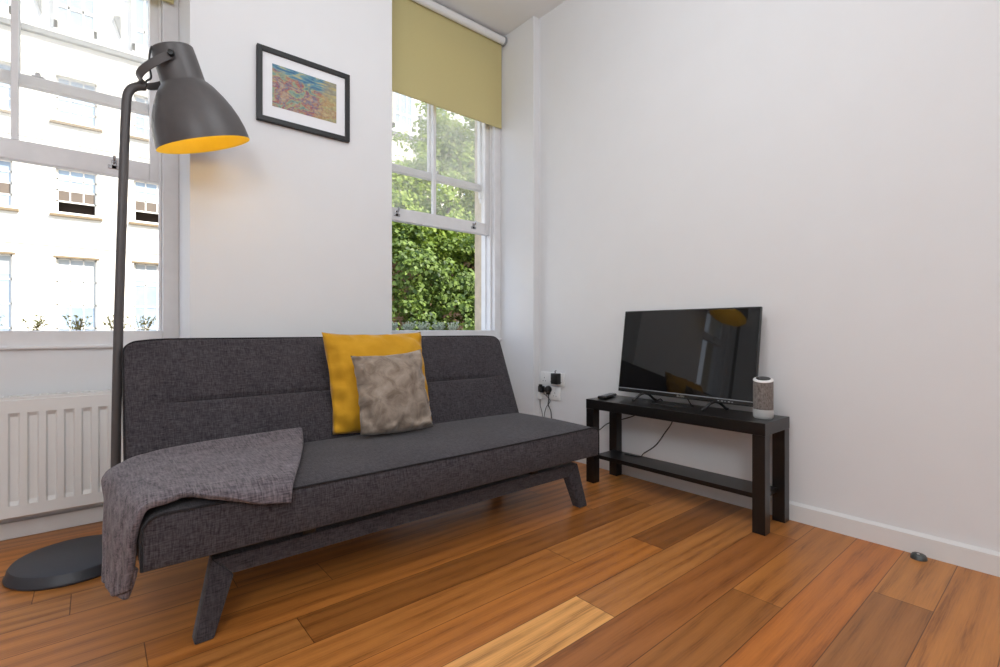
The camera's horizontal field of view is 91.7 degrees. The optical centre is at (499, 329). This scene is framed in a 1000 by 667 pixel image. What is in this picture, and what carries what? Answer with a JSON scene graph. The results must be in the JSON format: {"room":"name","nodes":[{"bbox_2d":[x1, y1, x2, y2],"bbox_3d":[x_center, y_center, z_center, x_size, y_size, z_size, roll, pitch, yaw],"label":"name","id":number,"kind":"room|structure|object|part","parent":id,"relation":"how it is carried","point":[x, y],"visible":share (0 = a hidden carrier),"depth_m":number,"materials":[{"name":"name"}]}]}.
{"room":"living room","nodes":[
{"label":"living room","id":0,"kind":"room"},
{"bbox_2d":[0,0,538,523],"bbox_3d":[-1.799,-0.730,2.165,5.417,4.100,0.910,0,0,-40],"label":"wall","id":1,"kind":"structure","parent":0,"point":[284,231],"depth_m":2.31,"materials":[{"name":"paint"}]},
{"bbox_2d":[0,505,102,540],"bbox_3d":[-1.784,0.782,1.796,4.967,0.075,0.356,0,0,-40],"label":"baseboard","id":2,"kind":"structure","parent":1,"relation":"attached to","point":[31,526],"depth_m":1.97,"materials":[{"name":"white paint"}]},
{"bbox_2d":[0,389,122,520],"bbox_3d":[-1.899,0.486,1.866,0.922,0.462,0.100,0,0,-40],"label":"radiator","id":3,"kind":"object","parent":1,"relation":"attached to","point":[55,448],"visible":0.59,"depth_m":1.92,"materials":[{"name":"metal"}]},
{"bbox_2d":[0,389,111,400],"bbox_3d":[-1.893,0.261,1.858,0.920,0.011,0.073,0,0,-40],"label":"grille","id":4,"kind":"object","parent":3,"relation":"attached to","point":[93,394],"depth_m":1.94,"materials":[{"name":"metal"}]},
{"bbox_2d":[0,0,178,349],"bbox_3d":[-1.982,-0.951,1.982,1.103,2.058,0.216,0,0,-40],"label":"window","id":5,"kind":"structure","parent":1,"relation":"attached to","point":[162,169],"depth_m":2.16,"materials":[{"name":"paint"}]},
{"bbox_3d":[-2.006,-1.452,2.014,0.970,1.037,0.040,0,0,-40],"label":"sash","id":6,"kind":"part","parent":5,"relation":"part of","materials":[{"name":"paint"}]},
{"bbox_3d":[-1.971,-1.184,1.972,0.970,0.992,0.043,0,0,-40],"label":"sash","id":7,"kind":"part","parent":5,"relation":"part of","materials":[{"name":"paint"}]},
{"bbox_2d":[162,0,173,3],"bbox_3d":[-1.898,-1.804,1.873,1.083,0.604,0.066,0,0,-40],"label":"roller blind","id":8,"kind":"object","parent":1,"relation":"attached to","point":[168,1],"visible":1,"depth_m":2.22,"materials":[{"name":"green fabric"}]},
{"bbox_2d":[256,43,349,142],"bbox_3d":[-0.919,-1.105,2.292,0.425,0.334,0.023,0,0,-40],"label":"framed picture","id":9,"kind":"object","parent":1,"relation":"attached to","point":[293,92],"visible":1,"depth_m":2.28,"materials":[{"name":"black wood"}]},
{"bbox_2d":[272,63,335,122],"bbox_3d":[-0.918,-1.112,2.292,0.295,0.192,0.001,0,0,-40],"label":"print","id":10,"kind":"object","parent":9,"relation":"attached to","point":[297,92],"depth_m":2.28},
{"bbox_2d":[392,103,501,340],"bbox_3d":[-0.454,-0.951,3.260,1.047,2.058,0.216,0,0,-40],"label":"window","id":11,"kind":"structure","parent":1,"relation":"attached to","point":[488,186],"depth_m":3.50,"materials":[{"name":"paint"}]},
{"bbox_3d":[-0.478,-1.452,3.292,0.924,1.037,0.040,0,0,-40],"label":"sash","id":12,"kind":"part","parent":11,"relation":"part of","materials":[{"name":"paint"}]},
{"bbox_3d":[-0.442,-1.184,3.249,0.924,0.992,0.043,0,0,-40],"label":"sash","id":13,"kind":"part","parent":11,"relation":"part of","materials":[{"name":"glass"}]},
{"bbox_2d":[392,0,506,128],"bbox_3d":[-0.366,-1.779,3.155,1.037,0.654,0.066,0,0,-40],"label":"roller blind","id":14,"kind":"object","parent":1,"relation":"attached to","point":[442,58],"visible":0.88,"depth_m":3.19,"materials":[{"name":"yellow fabric"}]},
{"bbox_3d":[-0.643,0.070,3.497,0.900,0.100,0.190,0,0,-40],"label":"window box","id":15,"kind":"object","parent":1,"relation":"on","visible":0},
{"bbox_2d":[392,321,397,329],"bbox_3d":[-0.759,-0.022,3.400,0.094,0.086,0.080,0,0,-40],"label":"plant","id":16,"kind":"object","parent":15,"relation":"on","point":[396,323],"visible":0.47,"depth_m":3.39,"materials":[{"name":"green plant"}]},
{"bbox_2d":[402,321,416,329],"bbox_3d":[-0.651,-0.022,3.483,0.119,0.086,0.082,0,0,-40],"label":"plant","id":17,"kind":"object","parent":15,"relation":"on","point":[404,326],"visible":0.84,"depth_m":3.47,"materials":[{"name":"green plant"}]},
{"bbox_2d":[416,321,429,329],"bbox_3d":[-0.562,-0.023,3.562,0.075,0.086,0.108,0,0,22],"label":"plant","id":18,"kind":"object","parent":15,"relation":"on","point":[421,327],"visible":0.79,"depth_m":3.55,"materials":[{"name":"green plant"}]},
{"bbox_2d":[432,321,444,329],"bbox_3d":[-0.459,-0.022,3.648,0.118,0.086,0.074,0,0,-40],"label":"plant","id":19,"kind":"object","parent":15,"relation":"on","point":[439,326],"visible":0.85,"depth_m":3.63,"materials":[{"name":"green plant"}]},
{"bbox_2d":[447,321,458,329],"bbox_3d":[-0.357,-0.024,3.724,0.120,0.090,0.076,0,0,-40],"label":"plant","id":20,"kind":"object","parent":15,"relation":"on","point":[452,327],"visible":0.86,"depth_m":3.73,"materials":[{"name":"green plant"}]},
{"bbox_3d":[-2.166,0.070,2.224,0.930,0.100,0.190,0,0,-40],"label":"window box","id":21,"kind":"object","parent":1,"relation":"on","visible":0},
{"bbox_2d":[21,314,47,329],"bbox_3d":[-2.143,-0.028,2.243,0.083,0.097,0.064,0,0,-12],"label":"plant","id":22,"kind":"object","parent":21,"relation":"on","point":[38,324],"visible":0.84,"depth_m":2.24,"materials":[{"name":"green plant"}]},
{"bbox_2d":[62,314,92,329],"bbox_3d":[-2.026,-0.029,2.326,0.111,0.099,0.072,0,0,-40],"label":"plant","id":23,"kind":"object","parent":21,"relation":"on","point":[78,326],"visible":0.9,"depth_m":2.32,"materials":[{"name":"green plant"}]},
{"bbox_2d":[101,314,128,329],"bbox_3d":[-1.920,-0.030,2.420,0.102,0.100,0.089,0,0,-6],"label":"plant","id":24,"kind":"object","parent":21,"relation":"on","point":[109,320],"visible":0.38,"depth_m":2.40,"materials":[{"name":"green plant"}]},
{"bbox_2d":[128,314,156,329],"bbox_3d":[-1.839,-0.031,2.496,0.121,0.102,0.063,0,0,-13],"label":"plant","id":25,"kind":"object","parent":21,"relation":"on","point":[148,318],"visible":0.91,"depth_m":2.50,"materials":[{"name":"green plant"}]},
{"bbox_2d":[432,0,565,36],"bbox_3d":[-0.123,-2.215,-0.071,5.520,0.200,5.850,0,0,-40],"label":"ceiling","id":26,"kind":"structure","parent":0,"point":[501,17],"depth_m":3.21,"materials":[{"name":"paint"}]},
{"bbox_2d":[0,461,999,666],"bbox_3d":[-0.182,0.820,-0.079,5.020,0.001,5.645,0,0,-40],"label":"floor","id":27,"kind":"structure","parent":0,"point":[645,573],"depth_m":1.48,"materials":[{"name":"brown wood"}]},
{"bbox_2d":[2,534,101,590],"label":"lamp base","id":28,"kind":"object","parent":27,"relation":"on","point":[77,560],"depth_m":1.60,"materials":[{"name":"metal"}]},
{"bbox_2d":[111,41,249,467],"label":"floor lamp","id":29,"kind":"object","parent":27,"relation":"on","point":[193,110],"depth_m":1.71,"materials":[{"name":"metal"}]},
{"bbox_3d":[-1.254,-0.941,1.727,0.069,0.129,0.021,0,0,30],"label":"cord","id":30,"kind":"part","parent":29,"relation":"part of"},
{"bbox_3d":[-1.153,-0.969,1.698,0.024,0.024,0.031,0,0,-40],"label":"pivot knob","id":31,"kind":"part","parent":29,"relation":"part of","materials":[{"name":"black plastic"}]},
{"bbox_3d":[-1.135,-0.850,1.846,0.323,0.393,0.319,0,0,-40],"label":"lamp shade","id":32,"kind":"part","parent":29,"relation":"part of","materials":[{"name":"grey paint"}]},
{"bbox_2d":[122,335,598,644],"bbox_3d":[-0.455,0.425,2.016,1.744,0.790,0.816,0,0,-40],"label":"sofa","id":33,"kind":"object","parent":27,"relation":"on","point":[479,447],"visible":0.82,"depth_m":1.76,"materials":[{"name":"grey fabric"}]},
{"bbox_2d":[101,428,303,599],"bbox_3d":[-0.835,0.525,1.490,0.603,0.295,0.554,0,0,-40],"label":"throw blanket","id":34,"kind":"object","parent":33,"relation":"on","point":[258,468],"visible":1,"depth_m":1.33,"materials":[{"name":"grey fabric"}]},
{"bbox_3d":[-0.777,0.719,1.313,0.094,0.202,0.064,0,0,-40],"label":"leg","id":35,"kind":"part","parent":33,"relation":"part of","materials":[{"name":"grey fabric"}]},
{"bbox_3d":[-0.632,0.290,2.202,1.706,0.510,0.304,0,0,-40],"label":"backrest","id":36,"kind":"part","parent":33,"relation":"part of","materials":[{"name":"grey fabric"}]},
{"bbox_2d":[136,413,597,572],"bbox_3d":[-0.374,0.509,1.923,1.740,0.152,0.570,0,0,-40],"label":"seat cushion","id":37,"kind":"object","parent":33,"relation":"on","point":[339,477],"depth_m":1.62,"materials":[{"name":"grey fabric"}]},
{"bbox_2d":[322,332,431,434],"bbox_3d":[-0.522,0.222,2.148,0.486,0.426,0.192,0,0,-40],"label":"cushion","id":38,"kind":"object","parent":33,"relation":"on","point":[339,348],"visible":0.52,"depth_m":2.03,"materials":[{"name":"yellow fabric"}]},
{"bbox_2d":[351,349,433,434],"bbox_3d":[-0.445,0.256,2.042,0.338,0.338,0.180,0,0,-40],"label":"cushion","id":39,"kind":"object","parent":33,"relation":"on","point":[393,398],"visible":1,"depth_m":1.98,"materials":[{"name":"beige fabric"}]},
{"bbox_3d":[-0.221,0.643,1.790,1.465,0.053,0.045,0,0,-40],"label":"frame rail","id":40,"kind":"part","parent":33,"relation":"part of","materials":[{"name":"grey fabric"}]},
{"bbox_3d":[0.346,0.719,2.252,0.106,0.202,0.064,0,0,-40],"label":"leg","id":41,"kind":"part","parent":33,"relation":"part of","materials":[{"name":"grey fabric"}]},
{"bbox_2d":[586,395,788,535],"bbox_3d":[0.856,0.597,2.359,0.252,0.447,0.916,0,0,-40],"label":"tv stand","id":42,"kind":"object","parent":27,"relation":"on","point":[759,489],"visible":0.95,"depth_m":2.13,"materials":[{"name":"black laminate"}]},
{"bbox_3d":[0.503,0.622,2.626,0.050,0.396,0.050,0,0,-40],"label":"leg","id":43,"kind":"part","parent":42,"relation":"part of","materials":[{"name":"black laminate"}]},
{"bbox_2d":[598,393,616,398],"bbox_3d":[0.591,0.362,2.668,0.045,0.017,0.176,0,0,34],"label":"remote control","id":44,"kind":"object","parent":42,"relation":"on","point":[609,395],"visible":1,"depth_m":2.64,"materials":[{"name":"black plastic"}]},
{"bbox_3d":[0.656,0.622,2.754,0.050,0.396,0.050,0,0,-40],"label":"leg","id":45,"kind":"part","parent":42,"relation":"part of","materials":[{"name":"black laminate"}]},
{"bbox_2d":[599,450,776,497],"bbox_3d":[0.856,0.685,2.359,0.162,0.020,0.856,0,0,-40],"label":"shelf","id":46,"kind":"object","parent":42,"relation":"attached to","point":[739,486],"depth_m":2.30,"materials":[{"name":"black laminate"}]},
{"bbox_2d":[618,306,762,456],"bbox_3d":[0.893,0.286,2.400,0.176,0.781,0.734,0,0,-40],"label":"television","id":47,"kind":"object","parent":42,"relation":"on","point":[711,355],"visible":0.96,"depth_m":2.36,"materials":[{"name":"black plastic"}]},
{"bbox_3d":[0.826,0.468,2.494,0.163,0.418,0.368,0,0,-26],"label":"power cord","id":48,"kind":"part","parent":47,"relation":"part of","materials":[{"name":"black plastic"}]},
{"bbox_3d":[1.057,0.622,1.963,0.050,0.396,0.050,0,0,-40],"label":"leg","id":49,"kind":"part","parent":42,"relation":"part of","materials":[{"name":"black laminate"}]},
{"bbox_2d":[753,376,773,418],"bbox_3d":[1.116,0.286,2.057,0.078,0.174,0.078,0,0,-40],"label":"smart speaker","id":50,"kind":"object","parent":42,"relation":"on","point":[763,387],"visible":1,"depth_m":2.03},
{"bbox_3d":[1.210,0.622,2.091,0.050,0.396,0.050,0,0,-40],"label":"leg","id":51,"kind":"part","parent":42,"relation":"part of","materials":[{"name":"black laminate"}]},
{"bbox_2d":[910,552,927,561],"bbox_3d":[1.494,0.809,1.733,0.028,0.022,0.048,0,0,-40],"label":"door stop","id":52,"kind":"object","parent":27,"relation":"on","point":[917,556],"visible":1,"depth_m":1.73,"materials":[{"name":"grey metal"}]},
{"bbox_2d":[539,0,999,551],"bbox_3d":[2.004,-0.647,1.454,0.300,2.935,5.060,0,0,-40],"label":"wall","id":53,"kind":"structure","parent":0,"point":[831,168],"depth_m":2.07,"materials":[{"name":"paint"}]},
{"bbox_2d":[538,384,549,415],"bbox_3d":[0.306,0.551,3.209,0.038,0.379,0.132,0,0,-40],"label":"plug","id":54,"kind":"object","parent":53,"relation":"attached to","point":[540,387],"visible":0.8,"depth_m":3.23,"materials":[{"name":"black plastic"}]},
{"bbox_2d":[542,385,560,400],"bbox_3d":[0.333,0.415,3.208,0.013,0.086,0.175,0,0,-40],"label":"wall socket","id":55,"kind":"object","parent":53,"relation":"attached to","point":[555,394],"visible":0.73,"depth_m":3.17,"materials":[{"name":"white plastic"}]},
{"bbox_2d":[537,392,542,416],"bbox_3d":[0.282,0.577,3.258,0.028,0.324,0.062,0,0,-40],"label":"plug","id":56,"kind":"object","parent":55,"relation":"attached to","point":[539,394],"visible":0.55,"depth_m":3.26,"materials":[{"name":"white plastic"}]},
{"bbox_2d":[541,371,564,386],"bbox_3d":[0.344,0.322,3.195,0.013,0.086,0.210,0,0,-40],"label":"wall socket","id":57,"kind":"object","parent":53,"relation":"attached to","point":[545,376],"visible":0.7,"depth_m":3.22,"materials":[{"name":"white plastic"}]},
{"bbox_2d":[551,370,560,384],"bbox_3d":[0.361,0.306,3.138,0.040,0.089,0.056,0,0,-40],"label":"power adaptor","id":58,"kind":"object","parent":57,"relation":"attached to","point":[555,377],"visible":1,"depth_m":3.12,"materials":[{"name":"black plastic"}]},
{"bbox_2d":[544,386,632,429],"bbox_3d":[0.565,0.538,2.900,0.038,0.339,0.827,0,0,-40],"label":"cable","id":59,"kind":"object","parent":53,"relation":"attached to","point":[547,389],"visible":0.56,"depth_m":3.19,"materials":[{"name":"black plastic"}]},
{"bbox_2d":[576,458,999,576],"bbox_3d":[1.883,0.781,1.353,0.016,0.078,5.060,0,0,-40],"label":"baseboard","id":60,"kind":"structure","parent":53,"relation":"attached to","point":[987,561],"depth_m":1.89,"materials":[{"name":"white paint"}]},
{"label":"outside","id":61,"kind":"structure","parent":0,"visible":0},
{"bbox_3d":[-12.712,4.420,30.791,100.000,0.200,56.450,0,0,-40],"label":"ground","id":62,"kind":"structure","parent":61,"visible":0},
{"bbox_2d":[0,0,474,330],"bbox_3d":[-9.167,-3.730,18.757,34.000,16.100,0.860,0,0,-40],"label":"building","id":63,"kind":"structure","parent":62,"relation":"on","point":[58,226],"depth_m":15.13,"materials":[{"name":"paint"}]},
{"bbox_3d":[-14.609,-6.325,13.854,1.240,0.070,0.200,0,0,-40],"label":"window sill","id":64,"kind":"part","parent":63,"relation":"part of","materials":[{"name":"brown stone"}]},
{"bbox_3d":[-14.715,-4.145,13.980,0.900,0.305,0.008,0,0,-40],"label":"pane","id":65,"kind":"part","parent":63,"relation":"part of","materials":[{"name":"beige glass"}]},
{"bbox_2d":[0,255,10,273],"bbox_3d":[-14.715,-1.906,13.981,0.900,0.528,0.005,0,0,-40],"label":"window blind","id":66,"kind":"object","parent":63,"relation":"hanging from","point":[5,260],"depth_m":14.19,"materials":[{"name":"white fabric"}]},
{"bbox_3d":[-14.609,-3.505,13.854,1.240,0.070,0.200,0,0,-40],"label":"window sill","id":67,"kind":"part","parent":63,"relation":"part of","materials":[{"name":"brown stone"}]},
{"bbox_3d":[-13.152,-6.325,15.073,1.240,0.070,0.200,0,0,-40],"label":"window sill","id":68,"kind":"part","parent":63,"relation":"part of","materials":[{"name":"brown stone"}]},
{"bbox_3d":[-13.152,-3.505,15.073,1.240,0.070,0.200,0,0,-40],"label":"window sill","id":69,"kind":"part","parent":63,"relation":"part of","materials":[{"name":"brown stone"}]},
{"bbox_3d":[-13.257,-4.145,15.199,0.900,0.305,0.008,0,0,-40],"label":"pane","id":70,"kind":"part","parent":63,"relation":"part of","materials":[{"name":"beige glass"}]},
{"bbox_2d":[58,259,94,307],"bbox_3d":[-13.257,-1.429,15.200,0.900,1.482,0.005,0,0,-40],"label":"window blind","id":71,"kind":"object","parent":63,"relation":"hanging from","point":[76,277],"depth_m":15.19,"materials":[{"name":"white fabric"}]},
{"bbox_3d":[-11.694,-6.325,16.292,1.240,0.070,0.200,0,0,-40],"label":"window sill","id":72,"kind":"part","parent":63,"relation":"part of","materials":[{"name":"brown stone"}]},
{"bbox_3d":[-11.694,-3.505,16.292,1.240,0.070,0.200,0,0,-40],"label":"window sill","id":73,"kind":"part","parent":63,"relation":"part of","materials":[{"name":"brown stone"}]},
{"bbox_3d":[-11.800,-4.145,16.418,0.900,0.305,0.008,0,0,-40],"label":"pane","id":74,"kind":"part","parent":63,"relation":"part of","materials":[{"name":"beige glass"}]},
{"bbox_2d":[136,265,156,281],"bbox_3d":[-11.800,-1.906,16.418,0.900,0.528,0.005,0,0,-40],"label":"window blind","id":75,"kind":"object","parent":63,"relation":"hanging from","point":[144,273],"depth_m":16.33,"materials":[{"name":"white fabric"}]},
{"bbox_3d":[-9.039,-9.025,18.604,34.000,0.070,0.460,0,0,-40],"label":"cornice","id":76,"kind":"part","parent":63,"relation":"part of","materials":[{"name":"white paint"}]},
{"bbox_2d":[392,245,474,329],"bbox_3d":[0.212,0.920,14.712,12.800,6.800,0.300,0,0,-40],"label":"wall","id":77,"kind":"structure","parent":62,"relation":"on","point":[399,318],"depth_m":12.31,"materials":[{"name":"brown brick"}]},
{"bbox_2d":[392,222,474,329],"bbox_3d":[-0.831,1.164,10.609,5.708,6.901,2.465,0,0,-40],"label":"shrub","id":78,"kind":"object","parent":62,"relation":"on","point":[444,289],"visible":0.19,"depth_m":9.85,"materials":[{"name":"green plant"}]},
{"bbox_2d":[392,101,474,324],"bbox_3d":[-1.163,-0.932,12.004,2.946,10.530,6.564,0,0,45],"label":"tree","id":79,"kind":"object","parent":62,"relation":"on","point":[455,152],"visible":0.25,"depth_m":10.98,"materials":[{"name":"green plant"}]}
]}

